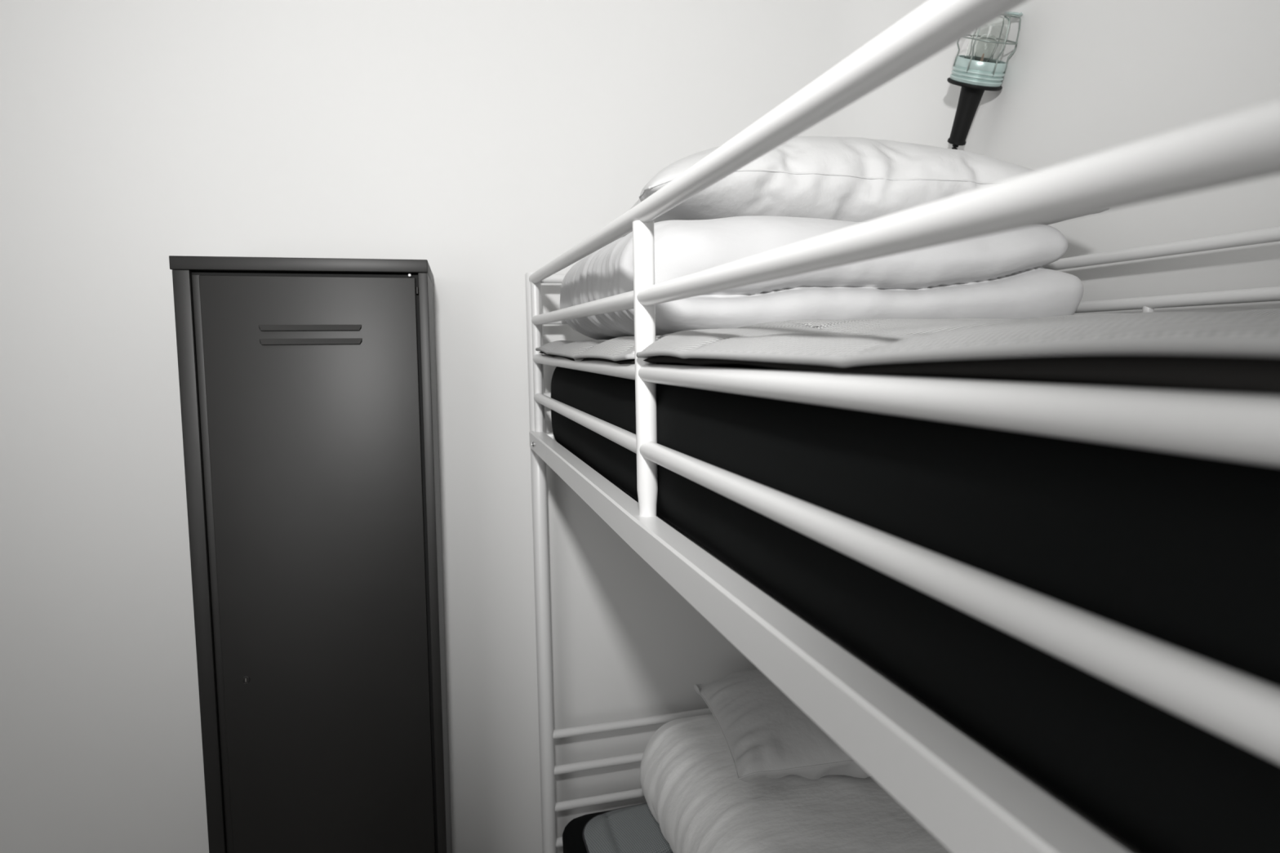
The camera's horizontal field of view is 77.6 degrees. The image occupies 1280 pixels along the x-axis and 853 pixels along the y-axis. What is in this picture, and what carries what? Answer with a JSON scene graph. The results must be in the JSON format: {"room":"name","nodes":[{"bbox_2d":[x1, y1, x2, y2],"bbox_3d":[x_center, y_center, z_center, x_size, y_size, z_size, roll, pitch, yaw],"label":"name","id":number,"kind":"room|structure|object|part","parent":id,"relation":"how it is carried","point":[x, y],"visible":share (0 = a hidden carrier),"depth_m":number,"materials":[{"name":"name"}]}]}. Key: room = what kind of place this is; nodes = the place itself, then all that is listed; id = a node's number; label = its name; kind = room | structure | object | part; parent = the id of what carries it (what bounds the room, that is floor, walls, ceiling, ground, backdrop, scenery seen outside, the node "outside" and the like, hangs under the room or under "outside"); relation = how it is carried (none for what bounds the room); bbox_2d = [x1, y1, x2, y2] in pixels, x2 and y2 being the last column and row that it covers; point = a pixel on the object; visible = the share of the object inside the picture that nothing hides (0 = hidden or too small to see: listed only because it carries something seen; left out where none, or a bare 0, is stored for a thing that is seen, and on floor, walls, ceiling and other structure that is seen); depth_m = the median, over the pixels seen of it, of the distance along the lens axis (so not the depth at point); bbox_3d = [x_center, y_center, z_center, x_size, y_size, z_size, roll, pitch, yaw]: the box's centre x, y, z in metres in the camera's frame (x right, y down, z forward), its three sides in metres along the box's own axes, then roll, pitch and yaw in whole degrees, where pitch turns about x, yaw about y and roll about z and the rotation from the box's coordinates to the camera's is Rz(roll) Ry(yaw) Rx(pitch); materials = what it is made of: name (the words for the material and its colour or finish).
{"room":"dormitory","nodes":[
{"label":"dormitory","id":0,"kind":"room"},
{"bbox_2d":[0,0,831,852],"bbox_3d":[-0.803,0.053,1.804,2.668,2.500,0.100,-2,6,-15],"label":"wall","id":1,"kind":"structure","parent":0,"point":[481,141],"depth_m":1.74,"materials":[{"name":"white paint"}]},
{"bbox_2d":[831,0,1279,314],"bbox_3d":[1.107,0.152,0.462,0.325,2.500,3.688,-2,6,-15],"label":"wall","id":2,"kind":"structure","parent":0,"point":[1082,78],"depth_m":1.46,"materials":[{"name":"white paint"}]},
{"bbox_2d":[946,11,1022,149],"bbox_3d":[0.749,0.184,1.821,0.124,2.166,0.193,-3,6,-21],"label":"lamp","id":3,"kind":"object","parent":2,"relation":"attached to","point":[981,68],"visible":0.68,"depth_m":1.69,"materials":[{"name":"black plastic"}]},
{"bbox_3d":[0.725,-0.696,1.776,0.062,0.125,0.062,-2,33,-15],"label":"handle","id":4,"kind":"part","parent":3,"relation":"part of","materials":[{"name":"black rubber"}]},
{"bbox_2d":[964,15,1011,62],"bbox_3d":[0.741,-0.820,1.697,0.074,0.110,0.074,-2,33,-15],"label":"bulb","id":5,"kind":"object","parent":3,"relation":"on","point":[983,51],"depth_m":1.67,"materials":[{"name":"white"}]},
{"bbox_3d":[-0.147,1.506,0.198,2.994,0.100,3.788,-2,6,-15],"label":"floor","id":6,"kind":"structure","parent":0,"visible":0},
{"bbox_2d":[168,255,452,852],"bbox_3d":[-0.634,0.496,1.662,0.435,1.636,0.321,-2,6,-12],"label":"locker","id":7,"kind":"object","parent":6,"relation":"on","point":[308,386],"visible":1,"depth_m":1.49,"materials":[{"name":"grey metal"}]},
{"bbox_2d":[524,0,1279,852],"bbox_3d":[0.487,0.544,0.999,0.984,1.636,2.034,-2,6,-15],"label":"bunk bed","id":8,"kind":"object","parent":6,"relation":"on","point":[969,797],"visible":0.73,"depth_m":0.40,"materials":[{"name":"white metal"}]},
{"bbox_3d":[-0.224,0.474,1.841,0.034,1.636,0.034,-2,6,-15],"label":"post","id":9,"kind":"part","parent":8,"relation":"part of","materials":[{"name":"white metal"}]},
{"bbox_3d":[0.221,-0.085,1.909,0.924,0.020,0.020,-2,6,-15],"label":"rail","id":10,"kind":"part","parent":8,"relation":"part of","materials":[{"name":"white metal"}]},
{"bbox_3d":[0.217,-0.347,1.883,0.924,0.020,0.020,-2,6,-15],"label":"rail","id":11,"kind":"part","parent":8,"relation":"part of","materials":[{"name":"white metal"}]},
{"bbox_3d":[0.218,-0.257,1.892,0.924,0.020,0.020,-2,6,-15],"label":"rail","id":12,"kind":"part","parent":8,"relation":"part of","materials":[{"name":"white metal"}]},
{"bbox_3d":[0.239,0.973,2.012,0.924,0.020,0.020,-2,6,-15],"label":"rail","id":13,"kind":"part","parent":8,"relation":"part of","materials":[{"name":"white metal"}]},
{"bbox_2d":[562,810,609,852],"bbox_3d":[0.496,1.061,1.048,0.912,0.211,1.956,-2,6,-15],"label":"mattress","id":14,"kind":"object","parent":8,"relation":"on","point":[572,837],"visible":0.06,"depth_m":1.78,"materials":[{"name":"black fabric"}]},
{"bbox_2d":[582,803,673,852],"bbox_3d":[0.492,0.942,1.045,0.837,0.043,1.819,-2,6,-15],"label":"quilt","id":15,"kind":"object","parent":14,"relation":"on","point":[634,828],"visible":0.13,"depth_m":1.72,"materials":[{"name":"grey fabric"}]},
{"bbox_2d":[640,714,951,852],"bbox_3d":[0.388,0.773,1.554,0.666,0.259,0.773,-2,6,-15],"label":"duvet","id":16,"kind":"object","parent":15,"relation":"on","point":[690,784],"visible":0.36,"depth_m":1.43,"materials":[{"name":"white fabric"}]},
{"bbox_2d":[693,669,871,782],"bbox_3d":[0.478,0.571,1.657,0.664,0.150,0.501,-1,6,-5],"label":"pillow","id":17,"kind":"object","parent":16,"relation":"on","point":[765,733],"visible":0.33,"depth_m":1.47,"materials":[{"name":"grey fabric"}]},
{"bbox_3d":[0.236,0.794,1.994,0.924,0.020,0.020,-2,6,-15],"label":"rail","id":18,"kind":"part","parent":8,"relation":"part of","materials":[{"name":"white metal"}]},
{"bbox_3d":[0.237,0.885,2.003,0.924,0.020,0.020,-2,6,-15],"label":"rail","id":19,"kind":"part","parent":8,"relation":"part of","materials":[{"name":"white metal"}]},
{"bbox_3d":[0.234,0.706,1.986,0.924,0.020,0.020,-2,6,-15],"label":"rail","id":20,"kind":"part","parent":8,"relation":"part of","materials":[{"name":"white metal"}]},
{"bbox_3d":[0.020,-0.232,0.807,0.022,0.032,1.952,-2,6,-15],"label":"guard rail","id":21,"kind":"part","parent":8,"relation":"part of","materials":[{"name":"white metal"}]},
{"bbox_3d":[0.024,0.122,0.829,0.030,0.048,1.988,-2,6,-15],"label":"rail","id":22,"kind":"part","parent":8,"relation":"part of","materials":[{"name":"white metal"}]},
{"bbox_3d":[0.023,-0.141,0.810,0.020,0.030,1.940,-2,6,-15],"label":"guard rail","id":23,"kind":"part","parent":8,"relation":"part of","materials":[{"name":"white metal"}]},
{"bbox_3d":[0.025,-0.058,0.818,0.020,0.030,1.940,-2,6,-15],"label":"guard rail","id":24,"kind":"part","parent":8,"relation":"part of","materials":[{"name":"white metal"}]},
{"bbox_3d":[0.026,0.027,0.827,0.020,0.030,1.940,-2,6,-15],"label":"guard rail","id":25,"kind":"part","parent":8,"relation":"part of","materials":[{"name":"white metal"}]},
{"bbox_2d":[551,355,1279,852],"bbox_3d":[0.482,0.016,0.938,0.918,0.204,1.932,-2,6,-15],"label":"mattress","id":26,"kind":"object","parent":8,"relation":"on","point":[1180,551],"visible":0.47,"depth_m":0.35,"materials":[{"name":"black fabric"}]},
{"bbox_2d":[535,308,1279,395],"bbox_3d":[0.464,-0.105,0.912,0.937,0.063,1.928,-2,6,-15],"label":"quilt","id":27,"kind":"object","parent":26,"relation":"on","point":[1234,352],"visible":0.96,"depth_m":0.33,"materials":[{"name":"grey fabric"}]},
{"bbox_2d":[560,215,1084,339],"bbox_3d":[0.290,-0.261,1.522,0.820,0.197,0.636,-2,6,-15],"label":"duvet","id":28,"kind":"object","parent":27,"relation":"on","point":[999,275],"visible":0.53,"depth_m":1.24,"materials":[{"name":"grey fabric"}]},
{"bbox_2d":[619,136,1104,238],"bbox_3d":[0.346,-0.430,1.497,0.754,0.181,0.560,-2,6,-8],"label":"pillow","id":29,"kind":"object","parent":28,"relation":"on","point":[846,179],"visible":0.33,"depth_m":1.28,"materials":[{"name":"grey fabric"}]},
{"bbox_3d":[0.930,-0.265,1.042,0.021,0.021,2.000,-2,6,-15],"label":"guard rail","id":30,"kind":"part","parent":8,"relation":"part of","materials":[{"name":"white metal"}]},
{"bbox_3d":[0.931,-0.182,1.051,0.021,0.021,2.000,-2,6,-15],"label":"guard rail","id":31,"kind":"part","parent":8,"relation":"part of","materials":[{"name":"white metal"}]}
]}

